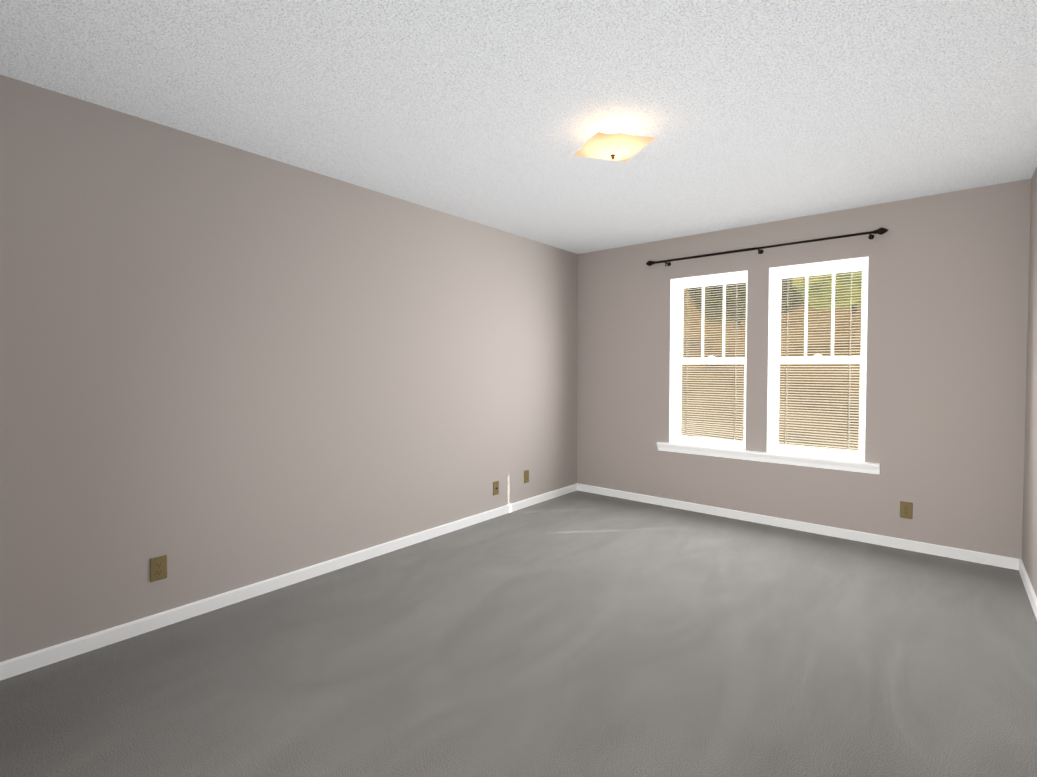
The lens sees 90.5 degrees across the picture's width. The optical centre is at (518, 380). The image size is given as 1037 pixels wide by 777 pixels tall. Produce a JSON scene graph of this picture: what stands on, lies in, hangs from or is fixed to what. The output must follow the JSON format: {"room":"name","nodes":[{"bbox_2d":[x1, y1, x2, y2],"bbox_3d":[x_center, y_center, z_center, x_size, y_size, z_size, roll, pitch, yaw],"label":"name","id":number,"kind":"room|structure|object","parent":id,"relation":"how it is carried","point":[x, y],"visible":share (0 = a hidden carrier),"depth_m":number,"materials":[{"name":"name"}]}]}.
{"room":"empty bedroom","nodes":[
{"label":"empty bedroom","id":0,"kind":"room"},
{"bbox_2d":[0,74,577,661],"bbox_3d":[-1.113,-0.040,3.398,0.190,2.440,5.544,1,2,40],"label":"wall","id":1,"kind":"structure","parent":0,"point":[224,368],"depth_m":2.73,"materials":[{"name":"beige paint"}]},
{"bbox_2d":[150,555,166,581],"bbox_3d":[-1.751,0.912,2.501,0.008,0.115,0.071,1,2,40],"label":"outlet","id":2,"kind":"object","parent":1,"relation":"attached to","point":[158,567],"visible":1,"depth_m":2.50,"materials":[{"name":"brown"}]},
{"bbox_2d":[0,483,577,680],"bbox_3d":[-1.037,1.146,3.362,0.013,0.070,5.164,1,2,40],"label":"baseboard","id":3,"kind":"structure","parent":1,"relation":"attached to","point":[12,667],"depth_m":2.74,"materials":[{"name":"white wood"}]},
{"bbox_2d":[493,481,498,495],"bbox_3d":[-0.188,0.913,4.376,0.017,0.115,0.071,1,2,40],"label":"outlet","id":4,"kind":"object","parent":1,"relation":"attached to","point":[495,487],"visible":1,"depth_m":4.37,"materials":[{"name":"brown"}]},
{"bbox_2d":[524,470,528,482],"bbox_3d":[0.075,0.873,4.697,0.008,0.115,0.071,1,2,40],"label":"outlet","id":5,"kind":"object","parent":1,"relation":"attached to","point":[526,476],"visible":1,"depth_m":4.69,"materials":[{"name":"brown"}]},
{"bbox_2d":[0,490,1036,776],"bbox_3d":[0.234,1.259,2.308,3.699,0.100,5.544,1,2,40],"label":"floor","id":6,"kind":"structure","parent":0,"point":[580,634],"depth_m":2.16,"materials":[{"name":"carpet"}]},
{"bbox_2d":[0,0,1036,253],"bbox_3d":[0.237,-1.280,2.245,3.699,0.100,5.544,1,2,40],"label":"ceiling","id":7,"kind":"structure","parent":0,"point":[496,114],"depth_m":2.19,"materials":[{"name":"white paint"}]},
{"bbox_2d":[574,121,654,161],"bbox_3d":[0.463,-1.161,2.519,0.294,0.150,0.294,0,1,-16],"label":"ceiling light","id":8,"kind":"object","parent":7,"relation":"attached to","point":[616,140],"visible":1,"depth_m":2.46,"materials":[{"name":"white glass"}]},
{"bbox_2d":[577,179,1030,558],"bbox_3d":[1.947,-0.060,4.335,3.319,2.440,0.190,1,2,40],"label":"wall","id":9,"kind":"structure","parent":0,"point":[948,292],"depth_m":3.67,"materials":[{"name":"beige paint"}]},
{"bbox_2d":[669,270,747,447],"bbox_3d":[1.693,-0.177,4.542,0.664,1.486,0.187,1,2,40],"label":"window","id":10,"kind":"structure","parent":9,"relation":"in","point":[674,291],"depth_m":4.67,"materials":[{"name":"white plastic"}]},
{"bbox_2d":[674,273,746,446],"bbox_3d":[1.689,-0.178,4.537,0.644,1.468,0.043,1,2,40],"label":"window blind","id":11,"kind":"object","parent":10,"relation":"attached to","point":[736,276],"visible":0.81,"depth_m":4.54,"materials":[{"name":"grey plastic"}]},
{"bbox_2d":[646,227,887,265],"bbox_3d":[1.887,-1.054,4.172,1.820,0.072,0.100,1,2,40],"label":"curtain rod","id":12,"kind":"object","parent":9,"relation":"attached to","point":[881,231],"visible":1,"depth_m":4.06,"materials":[{"name":"brown metal"}]},
{"bbox_2d":[657,441,879,473],"bbox_3d":[1.971,0.614,4.255,1.680,0.080,0.175,1,2,40],"label":"window sill","id":13,"kind":"structure","parent":9,"relation":"attached to","point":[824,461],"depth_m":4.10,"materials":[{"name":"white wood"}]},
{"bbox_2d":[577,483,1018,569],"bbox_3d":[1.881,1.127,4.286,3.293,0.070,0.013,1,2,40],"label":"baseboard","id":14,"kind":"structure","parent":9,"relation":"attached to","point":[964,554],"depth_m":3.91,"materials":[{"name":"white wood"}]},
{"bbox_2d":[767,257,868,460],"bbox_3d":[2.330,-0.163,4.013,0.664,1.486,0.187,1,2,40],"label":"window","id":15,"kind":"structure","parent":9,"relation":"in","point":[771,328],"depth_m":4.10,"materials":[{"name":"white plastic"}]},
{"bbox_2d":[771,260,867,457],"bbox_3d":[2.326,-0.164,4.008,0.644,1.468,0.043,1,2,40],"label":"window blind","id":16,"kind":"object","parent":15,"relation":"attached to","point":[825,266],"visible":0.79,"depth_m":4.00,"materials":[{"name":"grey plastic"}]},
{"bbox_2d":[900,501,912,518],"bbox_3d":[2.711,0.903,3.595,0.071,0.115,0.008,1,2,40],"label":"outlet","id":17,"kind":"object","parent":9,"relation":"attached to","point":[906,509],"visible":1,"depth_m":3.59,"materials":[{"name":"brown"}]},
{"bbox_2d":[1022,167,1036,596],"bbox_3d":[1.585,0.019,1.156,0.190,2.440,5.544,1,2,40],"label":"wall","id":18,"kind":"structure","parent":0,"point":[1029,542],"depth_m":3.00,"materials":[{"name":"beige paint"}]},
{"bbox_2d":[1019,559,1036,619],"bbox_3d":[1.506,1.202,1.250,0.013,0.070,5.164,1,2,40],"label":"baseboard","id":19,"kind":"structure","parent":18,"relation":"attached to","point":[1031,594],"depth_m":2.87,"materials":[{"name":"white wood"}]},
{"label":"outside","id":20,"kind":"structure","parent":0,"visible":0},
{"bbox_2d":[681,271,861,449],"bbox_3d":[9.340,-9.107,20.285,38.000,21.904,33.500,1,2,40],"label":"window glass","id":21,"kind":"object","parent":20,"point":[707,296],"depth_m":9.25,"materials":[{"name":"grass"},{"name":"soil"}]}
]}

